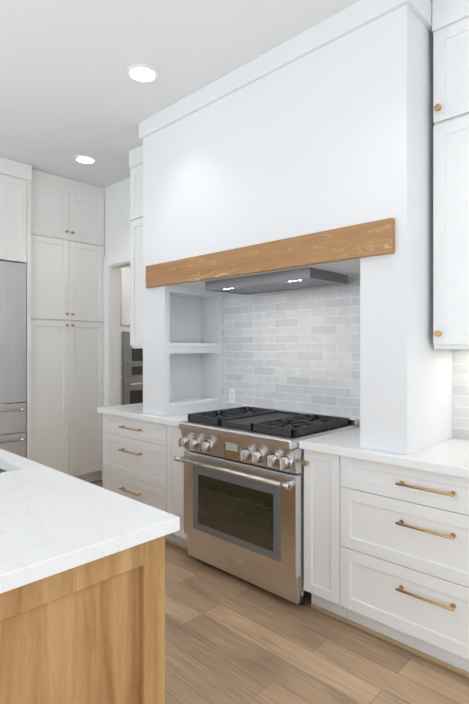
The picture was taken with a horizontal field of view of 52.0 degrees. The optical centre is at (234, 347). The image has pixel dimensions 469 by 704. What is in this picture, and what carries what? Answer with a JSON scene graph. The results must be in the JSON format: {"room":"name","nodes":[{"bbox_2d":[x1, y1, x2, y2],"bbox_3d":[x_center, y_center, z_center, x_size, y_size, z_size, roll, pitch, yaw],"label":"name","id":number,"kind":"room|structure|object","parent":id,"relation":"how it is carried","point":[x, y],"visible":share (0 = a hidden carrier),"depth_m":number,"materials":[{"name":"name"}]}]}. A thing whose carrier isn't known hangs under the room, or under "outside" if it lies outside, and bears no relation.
{"room":"kitchen","nodes":[
{"label":"kitchen","id":0,"kind":"room"},
{"bbox_2d":[0,0,432,187],"bbox_3d":[-1.107,-1.733,2.182,9.600,0.100,8.200,0,0,44],"label":"ceiling","id":1,"kind":"structure","parent":0,"point":[70,89],"depth_m":2.82,"materials":[{"name":"white paint"}]},
{"bbox_2d":[74,155,96,163],"bbox_3d":[-1.334,-1.679,4.299,0.194,0.010,0.194,0,0,44],"label":"recessed light","id":2,"kind":"object","parent":1,"relation":"in","point":[84,159],"visible":0.94,"depth_m":4.28,"materials":[{"name":"white paint"}]},
{"bbox_2d":[126,64,158,82],"bbox_3d":[-0.564,-1.678,2.949,0.194,0.010,0.194,0,0,44],"label":"recessed light","id":3,"kind":"object","parent":1,"relation":"in","point":[141,73],"visible":1,"depth_m":2.93,"materials":[{"name":"white paint"}]},
{"bbox_2d":[89,480,468,703],"bbox_3d":[-1.107,1.446,2.183,9.600,0.080,8.200,0,0,44],"label":"floor","id":4,"kind":"structure","parent":0,"point":[230,638],"depth_m":2.19,"materials":[{"name":"brown wood"}]},
{"bbox_2d":[0,261,25,457],"bbox_3d":[-2.440,0.305,4.305,0.716,2.160,0.906,0,0,44],"label":"refrigerator","id":5,"kind":"object","parent":4,"relation":"on","point":[13,357],"visible":0.9,"depth_m":4.34,"materials":[{"name":"silver metal"}]},
{"bbox_2d":[0,157,31,459],"bbox_3d":[-2.457,-0.138,4.318,0.689,3.087,0.989,0,0,44],"label":"tall cabinet","id":6,"kind":"object","parent":4,"relation":"on","point":[15,209],"visible":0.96,"depth_m":4.39,"materials":[{"name":"white paint"}]},
{"bbox_2d":[31,169,104,481],"bbox_3d":[-1.855,-0.139,4.978,0.644,3.087,0.794,0,0,44],"label":"pantry cabinet","id":7,"kind":"object","parent":4,"relation":"on","point":[67,307],"visible":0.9,"depth_m":4.76,"materials":[{"name":"white paint"}]},
{"bbox_2d":[0,536,164,703],"bbox_3d":[-1.537,0.969,1.930,2.670,0.874,1.080,0,0,44],"label":"kitchen island","id":8,"kind":"object","parent":4,"relation":"on","point":[92,632],"visible":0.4,"depth_m":1.24,"materials":[{"name":"brown wood"}]},
{"bbox_2d":[0,449,179,593],"bbox_3d":[-1.537,0.511,1.929,2.730,0.040,1.140,0,0,44],"label":"island countertop","id":9,"kind":"structure","parent":8,"relation":"on","point":[53,521],"depth_m":1.36,"materials":[{"name":"white stone"}]},
{"bbox_2d":[121,266,142,404],"bbox_3d":[-1.309,-0.135,6.390,0.711,3.079,0.810,0,0,44],"label":"doorway","id":10,"kind":"object","parent":4,"relation":"on","point":[131,375],"visible":0.12,"depth_m":5.97,"materials":[{"name":"white paint"}]},
{"bbox_2d":[103,413,174,544],"bbox_3d":[-0.584,0.968,3.863,0.840,0.874,0.646,0,0,44],"label":"drawers","id":11,"kind":"object","parent":4,"relation":"on","point":[134,459],"visible":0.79,"depth_m":3.62,"materials":[{"name":"white paint"}]},
{"bbox_2d":[97,403,221,426],"bbox_3d":[-0.505,0.510,3.780,1.113,0.040,0.635,0,0,44],"label":"countertop","id":12,"kind":"structure","parent":11,"relation":"on","point":[133,411],"depth_m":3.59,"materials":[{"name":"white stone"}]},
{"bbox_2d":[167,425,187,551],"bbox_3d":[-0.188,0.968,3.488,0.247,0.874,0.639,0,0,44],"label":"base cabinet","id":13,"kind":"object","parent":4,"relation":"on","point":[175,487],"visible":0.29,"depth_m":3.31,"materials":[{"name":"white paint"}]},
{"bbox_2d":[174,406,357,605],"bbox_3d":[0.191,0.920,3.039,0.918,0.972,0.726,0,0,44],"label":"range","id":14,"kind":"object","parent":4,"relation":"on","point":[243,493],"visible":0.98,"depth_m":2.77,"materials":[{"name":"silver metal"}]},
{"bbox_2d":[302,449,347,622],"bbox_3d":[0.645,0.969,2.688,0.220,0.874,0.639,0,0,44],"label":"base cabinet","id":15,"kind":"object","parent":4,"relation":"on","point":[322,486],"visible":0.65,"depth_m":2.49,"materials":[{"name":"white paint"}]},
{"bbox_2d":[340,456,468,677],"bbox_3d":[1.037,0.969,2.307,0.868,0.874,0.646,0,0,44],"label":"drawers","id":16,"kind":"object","parent":4,"relation":"on","point":[404,558],"visible":0.98,"depth_m":2.17,"materials":[{"name":"white paint"}]},
{"bbox_3d":[1.663,0.969,1.706,0.864,0.874,0.646,0,0,44],"label":"drawers","id":17,"kind":"object","parent":4,"relation":"on","visible":0},
{"bbox_2d":[299,427,468,478],"bbox_3d":[1.585,0.511,1.772,2.848,0.040,0.635,0,0,44],"label":"countertop","id":18,"kind":"structure","parent":17,"relation":"on","point":[449,457],"depth_m":2.27,"materials":[{"name":"white stone"}]},
{"bbox_2d":[101,177,462,479],"bbox_3d":[0.251,-0.139,3.595,9.600,3.089,0.120,0,0,44],"label":"wall","id":19,"kind":"structure","parent":0,"point":[117,220],"depth_m":4.90,"materials":[{"name":"white paint"}]},
{"bbox_2d":[104,251,129,406],"bbox_3d":[-0.962,0.230,4.748,1.015,2.350,0.138,0,0,44],"label":"door frame","id":20,"kind":"structure","parent":19,"relation":"attached to","point":[112,333],"depth_m":5.01,"materials":[{"name":"white paint"}]},
{"bbox_2d":[129,145,142,347],"bbox_3d":[-0.611,-0.837,4.074,0.488,1.689,0.379,0,0,44],"label":"upper cabinet","id":21,"kind":"object","parent":19,"relation":"attached to","point":[136,242],"visible":0.33,"depth_m":4.07,"materials":[{"name":"white paint"}]},
{"bbox_2d":[222,276,468,439],"bbox_3d":[1.497,0.024,2.306,4.415,0.934,0.012,0,0,44],"label":"tile backsplash","id":22,"kind":"structure","parent":19,"relation":"attached to","point":[295,350],"depth_m":3.29,"materials":[{"name":"grey tile"}]},
{"bbox_2d":[229,388,235,402],"bbox_3d":[-0.019,0.375,3.749,0.072,0.116,0.008,0,0,44],"label":"duplex electrical outlet","id":23,"kind":"object","parent":22,"relation":"attached to","point":[232,395],"visible":1,"depth_m":3.74,"materials":[{"name":"white plastic"}]},
{"bbox_2d":[432,0,468,348],"bbox_3d":[1.263,-0.837,2.274,0.520,1.689,0.379,0,0,44],"label":"upper cabinet","id":24,"kind":"object","parent":19,"relation":"attached to","point":[450,24],"visible":1,"depth_m":2.29,"materials":[{"name":"white paint"}]},
{"bbox_2d":[139,0,452,454],"bbox_3d":[0.243,-0.597,3.099,2.088,2.173,0.606,0,0,44],"label":"range hood enclosure","id":25,"kind":"object","parent":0,"point":[327,124],"visible":0.81,"depth_m":2.52,"materials":[{"name":"white paint"}]},
{"bbox_2d":[170,343,218,406],"bbox_3d":[-0.368,0.197,3.702,0.214,0.464,0.495,0,0,44],"label":"niche shelf","id":26,"kind":"object","parent":25,"relation":"attached to","point":[187,401],"visible":0.81,"depth_m":3.64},
{"bbox_2d":[146,218,394,287],"bbox_3d":[0.045,-0.517,2.878,1.908,0.160,0.031,0,0,44],"label":"mantel","id":27,"kind":"object","parent":25,"relation":"attached to","point":[370,239],"visible":1,"depth_m":2.64,"materials":[{"name":"brown wood"}]},
{"bbox_2d":[205,267,347,294],"bbox_3d":[0.248,-0.415,3.098,0.854,0.057,0.400,0,0,44],"label":"liner","id":28,"kind":"object","parent":25,"relation":"attached to","point":[302,278],"visible":1,"depth_m":2.94,"materials":[{"name":"silver metal"}]}
]}

